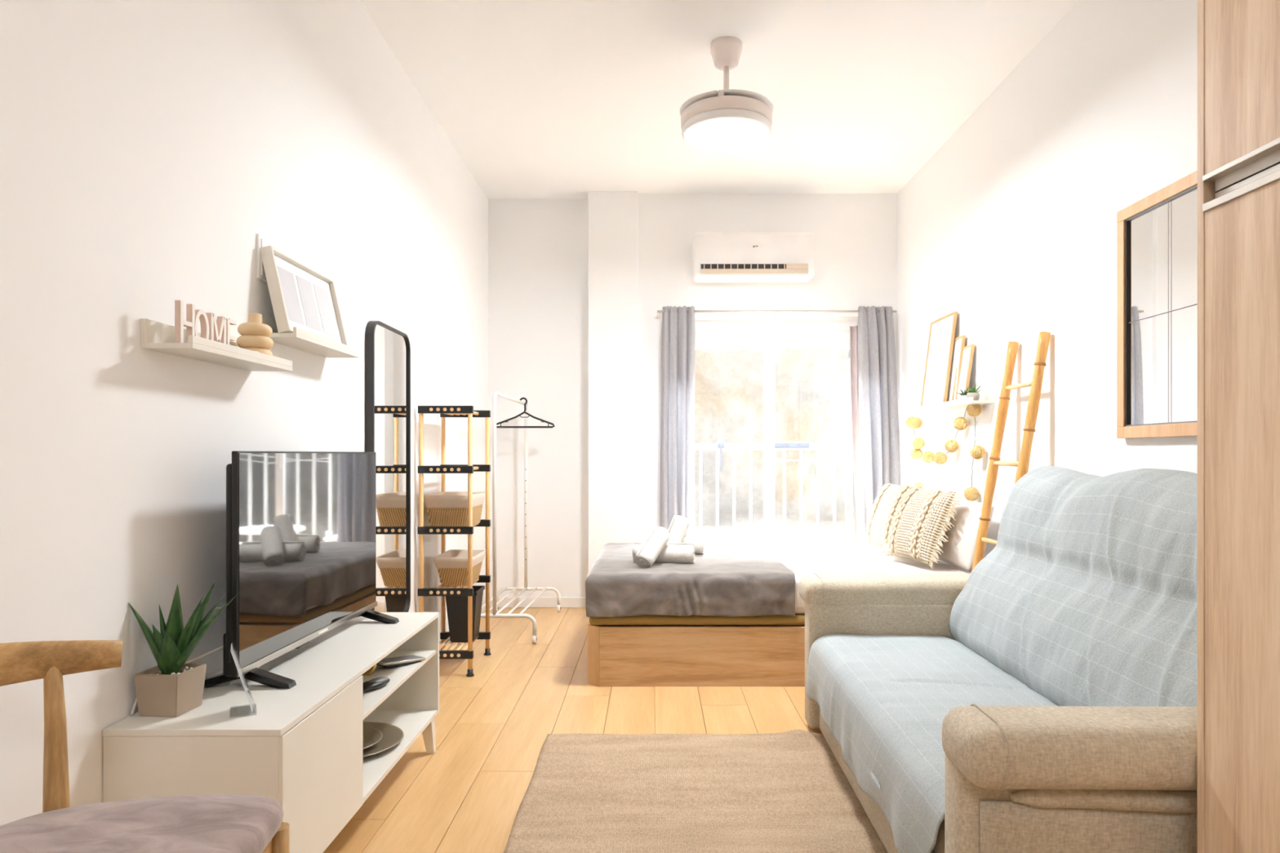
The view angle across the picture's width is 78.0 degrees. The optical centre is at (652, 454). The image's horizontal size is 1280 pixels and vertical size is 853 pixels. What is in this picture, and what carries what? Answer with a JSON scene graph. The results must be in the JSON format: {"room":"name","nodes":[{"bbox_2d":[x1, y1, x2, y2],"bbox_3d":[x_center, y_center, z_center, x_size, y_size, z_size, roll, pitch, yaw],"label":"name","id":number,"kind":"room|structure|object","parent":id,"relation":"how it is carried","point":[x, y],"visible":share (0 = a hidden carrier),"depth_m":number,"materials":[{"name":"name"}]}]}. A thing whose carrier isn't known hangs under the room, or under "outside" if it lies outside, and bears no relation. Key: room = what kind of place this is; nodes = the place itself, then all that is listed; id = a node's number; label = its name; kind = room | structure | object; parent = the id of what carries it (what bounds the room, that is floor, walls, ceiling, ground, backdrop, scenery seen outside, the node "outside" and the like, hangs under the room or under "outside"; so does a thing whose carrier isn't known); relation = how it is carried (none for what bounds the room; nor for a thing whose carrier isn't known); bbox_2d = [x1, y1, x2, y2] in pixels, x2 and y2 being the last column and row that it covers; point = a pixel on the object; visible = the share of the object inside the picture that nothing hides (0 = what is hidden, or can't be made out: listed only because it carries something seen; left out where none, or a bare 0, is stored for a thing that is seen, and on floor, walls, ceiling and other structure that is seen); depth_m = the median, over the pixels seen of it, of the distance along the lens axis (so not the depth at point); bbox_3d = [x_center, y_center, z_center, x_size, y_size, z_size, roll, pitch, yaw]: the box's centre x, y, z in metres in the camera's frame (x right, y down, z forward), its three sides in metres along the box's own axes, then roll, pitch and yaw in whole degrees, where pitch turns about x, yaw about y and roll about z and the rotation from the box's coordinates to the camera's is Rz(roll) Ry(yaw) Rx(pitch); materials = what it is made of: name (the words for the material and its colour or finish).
{"room":"living room","nodes":[
{"label":"living room","id":0,"kind":"room"},
{"bbox_2d":[0,0,488,826],"bbox_3d":[-1.205,-0.344,1.600,0.150,2.812,8.300,0,0,0],"label":"wall","id":1,"kind":"structure","parent":0,"point":[147,147],"depth_m":1.85,"materials":[{"name":"paint"}]},
{"bbox_2d":[140,318,292,371],"bbox_3d":[-1.073,-0.267,1.984,0.115,0.066,0.483,0,0,0],"label":"ledge","id":2,"kind":"object","parent":1,"relation":"attached to","point":[157,336],"visible":0.95,"depth_m":1.85,"materials":[{"name":"white wood"}]},
{"bbox_2d":[174,300,236,344],"bbox_3d":[-1.060,-0.295,1.881,0.014,0.098,0.238,0,0,0],"label":"letters","id":3,"kind":"object","parent":2,"relation":"on","point":[217,330],"visible":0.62,"depth_m":1.85},
{"bbox_2d":[235,312,273,355],"bbox_3d":[-1.065,-0.312,2.115,0.090,0.127,0.090,0,0,0],"label":"ring vase","id":4,"kind":"object","parent":2,"relation":"on","point":[255,335],"visible":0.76,"depth_m":2.09,"materials":[{"name":"beige ceramic"}]},
{"bbox_2d":[256,233,292,282],"bbox_3d":[-1.125,-0.566,2.355,0.011,0.128,0.210,0,0,0],"label":"box","id":5,"kind":"object","parent":1,"relation":"attached to","point":[261,241],"visible":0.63,"depth_m":2.26,"materials":[{"name":"paint"}]},
{"bbox_2d":[261,314,359,357],"bbox_3d":[-1.073,-0.367,2.493,0.115,0.066,0.485,0,0,0],"label":"ledge","id":6,"kind":"object","parent":1,"relation":"attached to","point":[302,340],"visible":0.83,"depth_m":2.41,"materials":[{"name":"white wood"}]},
{"bbox_2d":[260,245,347,345],"bbox_3d":[-1.082,-0.472,2.481,0.087,0.251,0.445,0,0,0],"label":"photo frame","id":7,"kind":"object","parent":6,"relation":"on","point":[303,297],"visible":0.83,"depth_m":2.43,"materials":[{"name":"white wood"}]},
{"bbox_2d":[276,266,304,324],"bbox_3d":[-1.080,-0.473,2.356,0.036,0.156,0.105,0,0,0],"label":"photo","id":8,"kind":"object","parent":7,"relation":"attached to","point":[286,274],"depth_m":2.36},
{"bbox_2d":[295,275,321,331],"bbox_3d":[-1.080,-0.473,2.481,0.036,0.156,0.105,0,0,0],"label":"photo","id":9,"kind":"object","parent":7,"relation":"attached to","point":[304,283],"depth_m":2.48},
{"bbox_2d":[313,284,337,337],"bbox_3d":[-1.080,-0.473,2.606,0.036,0.156,0.105,0,0,0],"label":"photo","id":10,"kind":"object","parent":7,"relation":"attached to","point":[321,292],"depth_m":2.60},
{"bbox_2d":[364,320,410,612],"bbox_3d":[-1.113,0.090,3.337,0.034,1.250,0.475,0,0,0],"label":"mirror","id":11,"kind":"object","parent":1,"relation":"attached to","point":[387,348],"visible":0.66,"depth_m":3.32,"materials":[{"name":"black mirror"}]},
{"bbox_2d":[439,600,485,650],"bbox_3d":[-1.125,1.015,4.154,0.010,0.070,2.508,0,0,0],"label":"baseboard","id":12,"kind":"structure","parent":1,"relation":"attached to","point":[483,609],"depth_m":5.18,"materials":[{"name":"paint"}]},
{"bbox_2d":[488,199,588,608],"bbox_3d":[-0.780,-0.344,5.520,0.700,2.812,0.200,0,0,0],"label":"wall","id":13,"kind":"structure","parent":0,"point":[538,249],"depth_m":5.42,"materials":[{"name":"paint"}]},
{"bbox_2d":[489,597,585,607],"bbox_3d":[-0.780,1.015,5.414,0.700,0.070,0.012,0,0,0],"label":"baseboard","id":14,"kind":"structure","parent":13,"relation":"attached to","point":[540,602],"depth_m":5.41,"materials":[{"name":"paint"}]},
{"bbox_2d":[588,191,637,573],"bbox_3d":[-0.265,-0.344,5.435,0.330,2.812,0.370,0,0,0],"label":"wall","id":15,"kind":"structure","parent":13,"relation":"attached to","point":[612,215],"depth_m":5.25,"materials":[{"name":"paint"}]},
{"bbox_2d":[323,607,822,852],"bbox_3d":[0.255,1.110,1.600,3.070,0.120,8.300,0,0,0],"label":"floor","id":16,"kind":"structure","parent":0,"point":[492,726],"depth_m":3.10,"materials":[{"name":"brown wood"}]},
{"bbox_2d":[0,640,289,852],"bbox_3d":[-0.855,0.673,1.120,0.511,0.757,0.541,0,0,0],"label":"dining chair","id":17,"kind":"object","parent":16,"relation":"on","point":[206,823],"visible":1,"depth_m":1.26,"materials":[{"name":"fabric"}]},
{"bbox_2d":[102,612,439,852],"bbox_3d":[-0.945,0.807,2.220,0.367,0.486,1.204,0,0,0],"label":"tv stand","id":18,"kind":"object","parent":16,"relation":"on","point":[300,747],"visible":0.84,"depth_m":1.82,"materials":[{"name":"white paint"}]},
{"bbox_2d":[133,662,206,717],"bbox_3d":[-1.060,0.518,1.738,0.100,0.092,0.100,0,0,5],"label":"pot","id":19,"kind":"object","parent":18,"relation":"on","point":[170,691],"depth_m":1.70,"materials":[{"name":"ceramic"}]},
{"bbox_2d":[129,607,226,715],"bbox_3d":[-1.091,0.469,1.856,0.045,0.184,0.320,0,0,18],"label":"cable","id":20,"kind":"object","parent":18,"relation":"on","point":[135,700],"visible":0.26,"depth_m":1.71,"materials":[{"name":"plastic"}]},
{"bbox_2d":[128,580,238,717],"bbox_3d":[-1.021,0.426,1.758,0.224,0.276,0.149,0,0,0],"label":"aloe","id":21,"kind":"object","parent":18,"relation":"on","point":[174,687],"visible":1,"depth_m":1.72,"materials":[{"name":"plant"}]},
{"bbox_2d":[186,645,222,662],"bbox_3d":[-1.067,0.503,1.873,0.041,0.112,0.200,0,0,30],"label":"power cable","id":22,"kind":"object","parent":18,"relation":"on","point":[221,646],"visible":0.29,"depth_m":1.89,"materials":[{"name":"white plastic"}]},
{"bbox_2d":[229,644,253,711],"bbox_3d":[-0.899,0.491,1.734,0.052,0.146,0.080,0,0,-27],"label":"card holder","id":23,"kind":"object","parent":18,"relation":"on","point":[233,652],"visible":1,"depth_m":1.73,"materials":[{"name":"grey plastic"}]},
{"bbox_2d":[204,450,399,688],"bbox_3d":[-0.985,0.278,2.310,0.244,0.572,0.880,0,0,1],"label":"television","id":24,"kind":"object","parent":18,"relation":"on","point":[301,526],"visible":0.97,"depth_m":2.14,"materials":[{"name":"black plastic"}]},
{"bbox_2d":[361,663,377,675],"bbox_3d":[-0.900,0.665,2.490,0.058,0.058,0.038,0,0,0],"label":"brass ornament","id":25,"kind":"object","parent":18,"relation":"on","point":[371,671],"visible":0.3,"depth_m":2.48,"materials":[{"name":"gold metal"}]},
{"bbox_2d":[363,676,390,692],"bbox_3d":[-0.830,0.679,2.330,0.052,0.028,0.136,0,0,31],"label":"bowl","id":26,"kind":"object","parent":18,"relation":"on","point":[375,683],"visible":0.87,"depth_m":2.32,"materials":[{"name":"black plastic"}]},
{"bbox_2d":[363,721,404,756],"bbox_3d":[-0.945,0.896,2.450,0.330,0.020,0.330,0,0,0],"label":"charger plate","id":27,"kind":"object","parent":18,"relation":"on","point":[393,735],"visible":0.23,"depth_m":2.49,"materials":[{"name":"beige ceramic"}]},
{"bbox_2d":[363,725,382,749],"bbox_3d":[-0.955,0.882,2.415,0.244,0.020,0.244,0,0,0],"label":"dinner plate","id":28,"kind":"object","parent":27,"relation":"on","point":[371,735],"visible":0.23,"depth_m":2.46,"materials":[{"name":"grey ceramic"}]},
{"bbox_2d":[360,649,435,719],"bbox_3d":[-0.946,0.700,2.440,0.352,0.014,0.728,0,0,0],"label":"shelf","id":29,"kind":"object","parent":18,"relation":"attached to","point":[397,675],"depth_m":2.47,"materials":[{"name":"white paint"}]},
{"bbox_2d":[376,654,425,667],"bbox_3d":[-0.835,0.680,2.600,0.064,0.033,0.169,0,0,35],"label":"tray","id":30,"kind":"object","parent":18,"relation":"on","point":[406,660],"visible":0.8,"depth_m":2.58,"materials":[{"name":"silver metal"}]},
{"bbox_2d":[417,405,491,676],"bbox_3d":[-0.982,0.410,3.942,0.268,1.280,0.431,0,0,0],"label":"rack","id":31,"kind":"object","parent":16,"relation":"on","point":[445,411],"visible":0.81,"depth_m":3.73,"materials":[{"name":"black wood"}]},
{"bbox_2d":[423,491,485,526],"bbox_3d":[-0.984,0.273,3.945,0.233,0.157,0.353,0,0,0],"label":"wicker basket","id":32,"kind":"object","parent":31,"relation":"on","point":[444,508],"visible":0.84,"depth_m":3.79,"materials":[{"name":"beige wicker"}]},
{"bbox_2d":[433,549,485,586],"bbox_3d":[-0.965,0.571,3.965,0.193,0.146,0.328,0,0,0],"label":"wicker basket","id":33,"kind":"object","parent":31,"relation":"on","point":[451,565],"visible":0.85,"depth_m":3.84,"materials":[{"name":"beige wicker"}]},
{"bbox_2d":[445,586,484,642],"bbox_3d":[-0.955,0.812,4.010,0.164,0.258,0.194,0,0,0],"label":"waste bin","id":34,"kind":"object","parent":31,"relation":"on","point":[456,606],"visible":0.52,"depth_m":3.94,"materials":[{"name":"black plastic"}]},
{"bbox_2d":[459,391,560,644],"bbox_3d":[-0.848,0.349,4.820,0.467,1.401,0.930,0,0,0],"label":"clothes rack","id":35,"kind":"object","parent":16,"relation":"on","point":[495,607],"visible":0.85,"depth_m":4.46,"materials":[{"name":"white metal"}]},
{"bbox_2d":[496,397,555,427],"bbox_3d":[-0.836,-0.272,5.150,0.396,0.200,0.012,0,0,0],"label":"hanger","id":36,"kind":"object","parent":35,"relation":"hanging from","point":[521,398],"visible":0.95,"depth_m":5.15,"materials":[{"name":"black plastic"}]},
{"bbox_2d":[503,729,887,852],"bbox_3d":[0.203,1.037,1.972,1.194,0.023,1.943,0,0,0],"label":"rug","id":37,"kind":"object","parent":16,"relation":"on","point":[787,792],"visible":0.77,"depth_m":2.39,"materials":[{"name":"carpet"}]},
{"bbox_2d":[587,543,972,686],"bbox_3d":[0.651,0.799,4.245,1.897,0.501,1.350,0,0,0],"label":"bed","id":38,"kind":"object","parent":16,"relation":"on","point":[618,655],"visible":0.34,"depth_m":3.57,"materials":[{"name":"brown wood"}]},
{"bbox_2d":[585,542,795,617],"bbox_3d":[0.165,0.638,4.187,0.971,0.205,1.278,0,0,0],"label":"throw","id":39,"kind":"object","parent":38,"relation":"on","point":[731,580],"visible":0.82,"depth_m":3.56,"materials":[{"name":"grey fabric"}]},
{"bbox_2d":[634,525,670,567],"bbox_3d":[-0.003,0.451,3.837,0.094,0.201,0.224,0,0,36],"label":"rolled towel","id":40,"kind":"object","parent":39,"relation":"on","point":[655,541],"visible":0.98,"depth_m":3.80,"materials":[{"name":"white fabric"}]},
{"bbox_2d":[631,542,694,563],"bbox_3d":[0.055,0.491,3.933,0.308,0.103,0.100,0,0,8],"label":"rolled towel","id":41,"kind":"object","parent":39,"relation":"on","point":[673,553],"visible":0.66,"depth_m":3.89,"materials":[{"name":"white fabric"}]},
{"bbox_2d":[666,515,689,542],"bbox_3d":[0.120,0.432,4.202,0.176,0.220,0.094,0,0,-40],"label":"rolled towel","id":42,"kind":"object","parent":39,"relation":"on","point":[677,528],"visible":0.66,"depth_m":4.18,"materials":[{"name":"white fabric"}]},
{"bbox_2d":[682,535,704,554],"bbox_3d":[0.135,0.492,4.283,0.288,0.101,0.098,0,0,6],"label":"rolled towel","id":43,"kind":"object","parent":39,"relation":"on","point":[698,541],"visible":0.22,"depth_m":4.24,"materials":[{"name":"white fabric"}]},
{"bbox_2d":[861,483,924,548],"bbox_3d":[1.319,0.347,4.359,0.208,0.372,0.516,0,0,-10],"label":"cushion","id":44,"kind":"object","parent":38,"relation":"on","point":[882,515],"visible":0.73,"depth_m":4.33,"materials":[{"name":"fabric"}]},
{"bbox_2d":[882,487,961,568],"bbox_3d":[1.329,0.355,3.938,0.212,0.375,0.516,0,0,-12],"label":"cushion","id":45,"kind":"object","parent":38,"relation":"on","point":[921,523],"visible":1,"depth_m":3.81,"materials":[{"name":"fabric"}]},
{"bbox_2d":[934,499,995,572],"bbox_3d":[1.501,0.382,3.955,0.180,0.315,0.682,0,0,-3],"label":"bed pillow","id":46,"kind":"object","parent":38,"relation":"on","point":[958,551],"visible":0.4,"depth_m":3.72,"materials":[{"name":"fabric"}]},
{"bbox_2d":[799,573,1197,852],"bbox_3d":[1.060,0.557,2.255,0.996,0.986,1.836,0,0,1],"label":"sofa","id":47,"kind":"object","parent":16,"relation":"on","point":[1018,779],"visible":0.31,"depth_m":1.41,"materials":[{"name":"fabric"}]},
{"bbox_2d":[933,640,1028,852],"bbox_3d":[0.904,0.769,2.234,0.608,0.171,1.430,0,0,1],"label":"seat cushion","id":48,"kind":"object","parent":47,"relation":"on","point":[939,847],"depth_m":1.61,"materials":[{"name":"fabric"}]},
{"bbox_2d":[806,465,1197,852],"bbox_3d":[1.043,0.477,2.176,0.978,0.876,1.543,0,0,1],"label":"throw","id":49,"kind":"object","parent":47,"relation":"on","point":[1086,594],"visible":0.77,"depth_m":2.15,"materials":[{"name":"fabric"}]},
{"bbox_2d":[971,331,1050,571],"bbox_3d":[1.491,0.272,3.398,0.285,1.552,0.350,0,0,0],"label":"ladder","id":50,"kind":"object","parent":16,"relation":"on","point":[1023,464],"visible":0.57,"depth_m":3.51,"materials":[{"name":"brown wood"}]},
{"bbox_2d":[1197,0,1279,852],"bbox_3d":[1.274,-0.200,0.739,0.723,2.500,1.178,0,0,0],"label":"wardrobe","id":51,"kind":"object","parent":16,"relation":"on","point":[1238,41],"visible":1,"depth_m":1.24,"materials":[{"name":"brown wood"}]},
{"bbox_2d":[360,0,1078,199],"bbox_3d":[0.255,-1.810,1.600,3.070,0.120,8.300,0,0,0],"label":"ceiling","id":52,"kind":"structure","parent":0,"point":[537,99],"depth_m":3.69,"materials":[{"name":"paint"}]},
{"bbox_2d":[680,35,773,152],"bbox_3d":[0.314,-1.546,3.374,0.398,0.407,0.398,0,0,0],"label":"lamp","id":53,"kind":"object","parent":52,"relation":"hanging from","point":[726,120],"visible":1,"depth_m":3.28,"materials":[{"name":"white plastic"}]},
{"bbox_2d":[684,118,768,152],"bbox_3d":[0.314,-1.353,3.374,0.352,0.021,0.352,0,0,0],"label":"diffuser","id":54,"kind":"object","parent":53,"relation":"attached to","point":[711,135],"depth_m":3.32,"materials":[{"name":"white plastic"}]},
{"bbox_2d":[637,193,897,542],"bbox_3d":[0.770,-0.344,5.460,1.740,2.812,0.320,0,0,0],"label":"wall","id":55,"kind":"structure","parent":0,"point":[855,234],"depth_m":5.30,"materials":[{"name":"paint"}]},
{"bbox_2d":[692,231,814,282],"bbox_3d":[0.655,-1.290,5.175,0.782,0.292,0.230,0,0,0],"label":"air conditioner","id":56,"kind":"object","parent":55,"relation":"attached to","point":[717,256],"visible":1,"depth_m":5.08,"materials":[{"name":"white plastic"}]},
{"bbox_2d":[700,263,786,274],"bbox_3d":[0.652,-1.191,5.076,0.687,0.062,0.012,0,0,0],"label":"vent","id":57,"kind":"object","parent":56,"relation":"attached to","point":[705,268],"depth_m":5.06,"materials":[{"name":"white plastic"}]},
{"bbox_2d":[786,263,808,268],"bbox_3d":[0.926,-1.206,5.065,0.140,0.032,0.010,0,0,0],"label":"vent","id":58,"kind":"object","parent":56,"relation":"attached to","point":[788,265],"depth_m":5.06,"materials":[{"name":"white plastic"}]},
{"bbox_2d":[694,316,857,543],"bbox_3d":[0.815,0.058,5.425,1.470,1.985,0.150,0,0,0],"label":"window","id":59,"kind":"structure","parent":55,"relation":"attached to","point":[768,334],"depth_m":5.38,"materials":[{"name":"white plastic"}]},
{"bbox_2d":[657,309,896,318],"bbox_3d":[0.815,-0.943,5.242,1.574,0.055,0.117,0,0,0],"label":"curtain rod","id":60,"kind":"object","parent":55,"relation":"attached to","point":[775,312],"visible":0.77,"depth_m":5.18,"materials":[{"name":"metal"}]},
{"bbox_2d":[659,305,695,535],"bbox_3d":[0.166,0.030,5.184,0.242,2.005,0.175,0,0,0],"label":"curtain","id":61,"kind":"object","parent":60,"relation":"hanging from","point":[678,329],"visible":0.67,"depth_m":5.14,"materials":[{"name":"fabric"}]},
{"bbox_2d":[857,305,901,543],"bbox_3d":[1.486,0.030,5.184,0.271,2.005,0.172,0,0,0],"label":"curtain","id":62,"kind":"object","parent":60,"relation":"hanging from","point":[878,421],"visible":0.62,"depth_m":5.14,"materials":[{"name":"fabric"}]},
{"bbox_2d":[849,325,860,543],"bbox_3d":[1.384,0.090,5.235,0.156,1.880,0.043,0,0,0],"label":"lining","id":63,"kind":"object","parent":62,"relation":"attached to","point":[853,330],"visible":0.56,"depth_m":5.25,"materials":[{"name":"white fabric"}]},
{"bbox_2d":[966,392,979,400],"bbox_3d":[1.555,-0.278,3.835,0.060,0.040,0.060,0,0,0],"label":"pot","id":64,"kind":"object","parent":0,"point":[975,396],"depth_m":3.81,"materials":[{"name":"white ceramic"}]},
{"bbox_2d":[897,0,1197,557],"bbox_3d":[1.715,-0.344,1.600,0.150,2.812,8.300,0,0,0],"label":"wall","id":65,"kind":"structure","parent":0,"point":[1009,227],"depth_m":3.25,"materials":[{"name":"paint"}]},
{"bbox_2d":[906,416,914,427],"bbox_3d":[1.598,-0.197,4.869,0.070,0.071,0.072,0,0,0],"label":"ball","id":66,"kind":"object","parent":65,"relation":"hanging from","point":[908,420],"visible":0.4,"depth_m":4.86,"materials":[{"name":"yellow wicker"}]},
{"bbox_2d":[909,417,921,428],"bbox_3d":[1.598,-0.191,4.798,0.071,0.070,0.071,0,0,12],"label":"ball","id":67,"kind":"object","parent":65,"relation":"hanging from","point":[916,422],"visible":1,"depth_m":4.78,"materials":[{"name":"yellow wicker"}]},
{"bbox_2d":[911,481,924,488],"bbox_3d":[1.598,0.201,4.763,0.071,0.070,0.067,0,0,32],"label":"ball","id":68,"kind":"object","parent":65,"relation":"attached to","point":[917,483],"visible":0.46,"depth_m":4.74,"materials":[{"name":"yellow fabric"}]},
{"bbox_2d":[911,437,924,448],"bbox_3d":[1.598,-0.065,4.752,0.071,0.071,0.071,0,0,-9],"label":"ball","id":69,"kind":"object","parent":65,"relation":"attached to","point":[917,442],"visible":1,"depth_m":4.73,"materials":[{"name":"yellow wicker"}]},
{"bbox_2d":[944,439,959,453],"bbox_3d":[1.598,-0.044,4.223,0.071,0.071,0.067,0,0,33],"label":"ball","id":70,"kind":"object","parent":65,"relation":"attached to","point":[951,446],"visible":1,"depth_m":4.20,"materials":[{"name":"yellow fabric"}]},
{"bbox_2d":[913,389,995,412],"bbox_3d":[1.583,-0.278,4.200,0.115,0.064,0.840,0,0,0],"label":"ledge","id":71,"kind":"object","parent":65,"relation":"attached to","point":[988,397],"visible":0.93,"depth_m":3.97,"materials":[{"name":"white wood"}]},
{"bbox_2d":[920,311,957,405],"bbox_3d":[1.587,-0.511,4.393,0.077,0.503,0.365,0,0,0],"label":"framed picture","id":72,"kind":"object","parent":71,"relation":"on","point":[942,331],"visible":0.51,"depth_m":4.37,"materials":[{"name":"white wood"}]},
{"bbox_2d":[946,335,965,401],"bbox_3d":[1.602,-0.440,4.205,0.053,0.360,0.190,0,0,0],"label":"framed picture","id":73,"kind":"object","parent":71,"relation":"on","point":[959,342],"visible":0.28,"depth_m":4.17,"materials":[{"name":"brown wood"}]},
{"bbox_2d":[955,386,968,399],"bbox_3d":[1.571,-0.299,3.962,0.077,0.081,0.087,0,0,0],"label":"potted succulent","id":74,"kind":"object","parent":71,"relation":"on","point":[963,394],"visible":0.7,"depth_m":3.94,"materials":[{"name":"white ceramic"}]},
{"bbox_2d":[960,395,966,399],"bbox_3d":[1.565,-0.276,3.955,0.052,0.036,0.052,0,0,0],"label":"pot","id":75,"kind":"object","parent":74,"relation":"on","point":[962,396],"depth_m":3.94,"materials":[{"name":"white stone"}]},
{"bbox_2d":[951,343,974,399],"bbox_3d":[1.602,-0.409,4.080,0.057,0.299,0.170,0,0,0],"label":"framed picture","id":76,"kind":"object","parent":71,"relation":"on","point":[968,351],"visible":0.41,"depth_m":4.05,"materials":[{"name":"white paper"}]},
{"bbox_2d":[963,383,982,400],"bbox_3d":[1.561,-0.300,3.841,0.077,0.085,0.087,0,0,0],"label":"potted succulent","id":77,"kind":"object","parent":71,"relation":"on","point":[973,393],"visible":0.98,"depth_m":3.81,"materials":[{"name":"white ceramic"}]},
{"bbox_2d":[971,417,975,488],"bbox_3d":[1.632,-0.032,4.018,0.003,0.470,0.054,0,0,0],"label":"string","id":78,"kind":"object","parent":71,"relation":"hanging from","point":[975,418],"visible":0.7,"depth_m":4.01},
{"bbox_2d":[966,404,982,417],"bbox_3d":[1.598,-0.223,3.928,0.070,0.071,0.071,0,0,-17],"label":"ball","id":79,"kind":"object","parent":71,"relation":"hanging from","point":[974,411],"visible":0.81,"depth_m":3.91,"materials":[{"name":"beige wicker"}]},
{"bbox_3d":[1.632,-0.117,4.533,0.003,0.285,0.882,0,0,0],"label":"string","id":80,"kind":"object","parent":71,"relation":"hanging from","visible":0},
{"bbox_2d":[910,448,922,459],"bbox_3d":[1.598,-0.004,4.786,0.071,0.072,0.067,0,0,-30],"label":"ball","id":81,"kind":"object","parent":80,"relation":"hanging from","point":[917,454],"visible":0.98,"depth_m":4.76,"materials":[{"name":"yellow fabric"}]},
{"bbox_2d":[922,450,934,462],"bbox_3d":[1.598,0.015,4.575,0.071,0.071,0.072,0,0,27],"label":"ball","id":82,"kind":"object","parent":80,"relation":"hanging from","point":[927,456],"visible":0.91,"depth_m":4.55,"materials":[{"name":"yellow fabric"}]},
{"bbox_2d":[933,451,946,464],"bbox_3d":[1.598,0.021,4.392,0.071,0.071,0.068,0,0,-38],"label":"ball","id":83,"kind":"object","parent":80,"relation":"hanging from","point":[940,458],"visible":1,"depth_m":4.37,"materials":[{"name":"yellow fabric"}]},
{"bbox_2d":[953,417,968,430],"bbox_3d":[1.598,-0.159,4.100,0.071,0.071,0.071,0,0,31],"label":"ball","id":84,"kind":"object","parent":80,"relation":"hanging from","point":[959,423],"visible":1,"depth_m":4.08,"materials":[{"name":"yellow fabric"}]},
{"bbox_2d":[964,487,978,501],"bbox_3d":[1.598,0.199,3.960,0.071,0.071,0.071,0,0,18],"label":"ball","id":85,"kind":"object","parent":65,"relation":"hanging from","point":[971,494],"visible":1,"depth_m":3.94,"materials":[{"name":"yellow fabric"}]},
{"bbox_2d":[969,444,986,459],"bbox_3d":[1.598,-0.009,3.882,0.070,0.071,0.070,0,0,-6],"label":"ball","id":86,"kind":"object","parent":65,"relation":"attached to","point":[978,451],"visible":1,"depth_m":3.86,"materials":[{"name":"yellow fabric"}]},
{"bbox_2d":[1116,170,1197,438],"bbox_3d":[1.626,-0.449,2.373,0.028,0.787,0.745,0,0,0],"label":"mirror","id":87,"kind":"object","parent":65,"relation":"attached to","point":[1157,234],"visible":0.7,"depth_m":2.54,"materials":[{"name":"clear mirror"}]},
{"label":"outside","id":88,"kind":"structure","parent":0,"visible":0},
{"bbox_2d":[694,348,857,543],"bbox_3d":[1.001,0.050,10.073,20.021,10.000,2.129,0,0,0],"label":"window glass","id":89,"kind":"object","parent":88,"point":[813,403],"visible":0.02,"depth_m":10.02,"materials":[{"name":"clear glass"}]},
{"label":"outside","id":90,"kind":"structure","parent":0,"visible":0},
{"bbox_3d":[0.800,1.130,6.185,6.000,0.120,1.130,0,0,0],"label":"balcony slab","id":91,"kind":"object","parent":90,"visible":0},
{"bbox_2d":[694,443,853,543],"bbox_3d":[0.800,0.490,6.505,5.860,1.160,0.090,0,0,0],"label":"balcony railing","id":92,"kind":"object","parent":91,"relation":"on","point":[700,446],"visible":0.09,"depth_m":6.49,"materials":[{"name":"white metal"}]},
{"bbox_2d":[716,440,724,470],"bbox_3d":[0.553,0.007,6.435,0.056,0.245,0.050,0,0,0],"label":"lamp","id":93,"kind":"object","parent":92,"relation":"attached to","point":[720,443],"visible":1,"depth_m":6.41,"materials":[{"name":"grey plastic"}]},
{"bbox_2d":[774,441,809,448],"bbox_3d":[1.106,-0.075,6.371,0.290,0.050,0.182,0,0,0],"label":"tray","id":94,"kind":"object","parent":92,"relation":"attached to","point":[777,444],"visible":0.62,"depth_m":6.28,"materials":[{"name":"grey plastic"}]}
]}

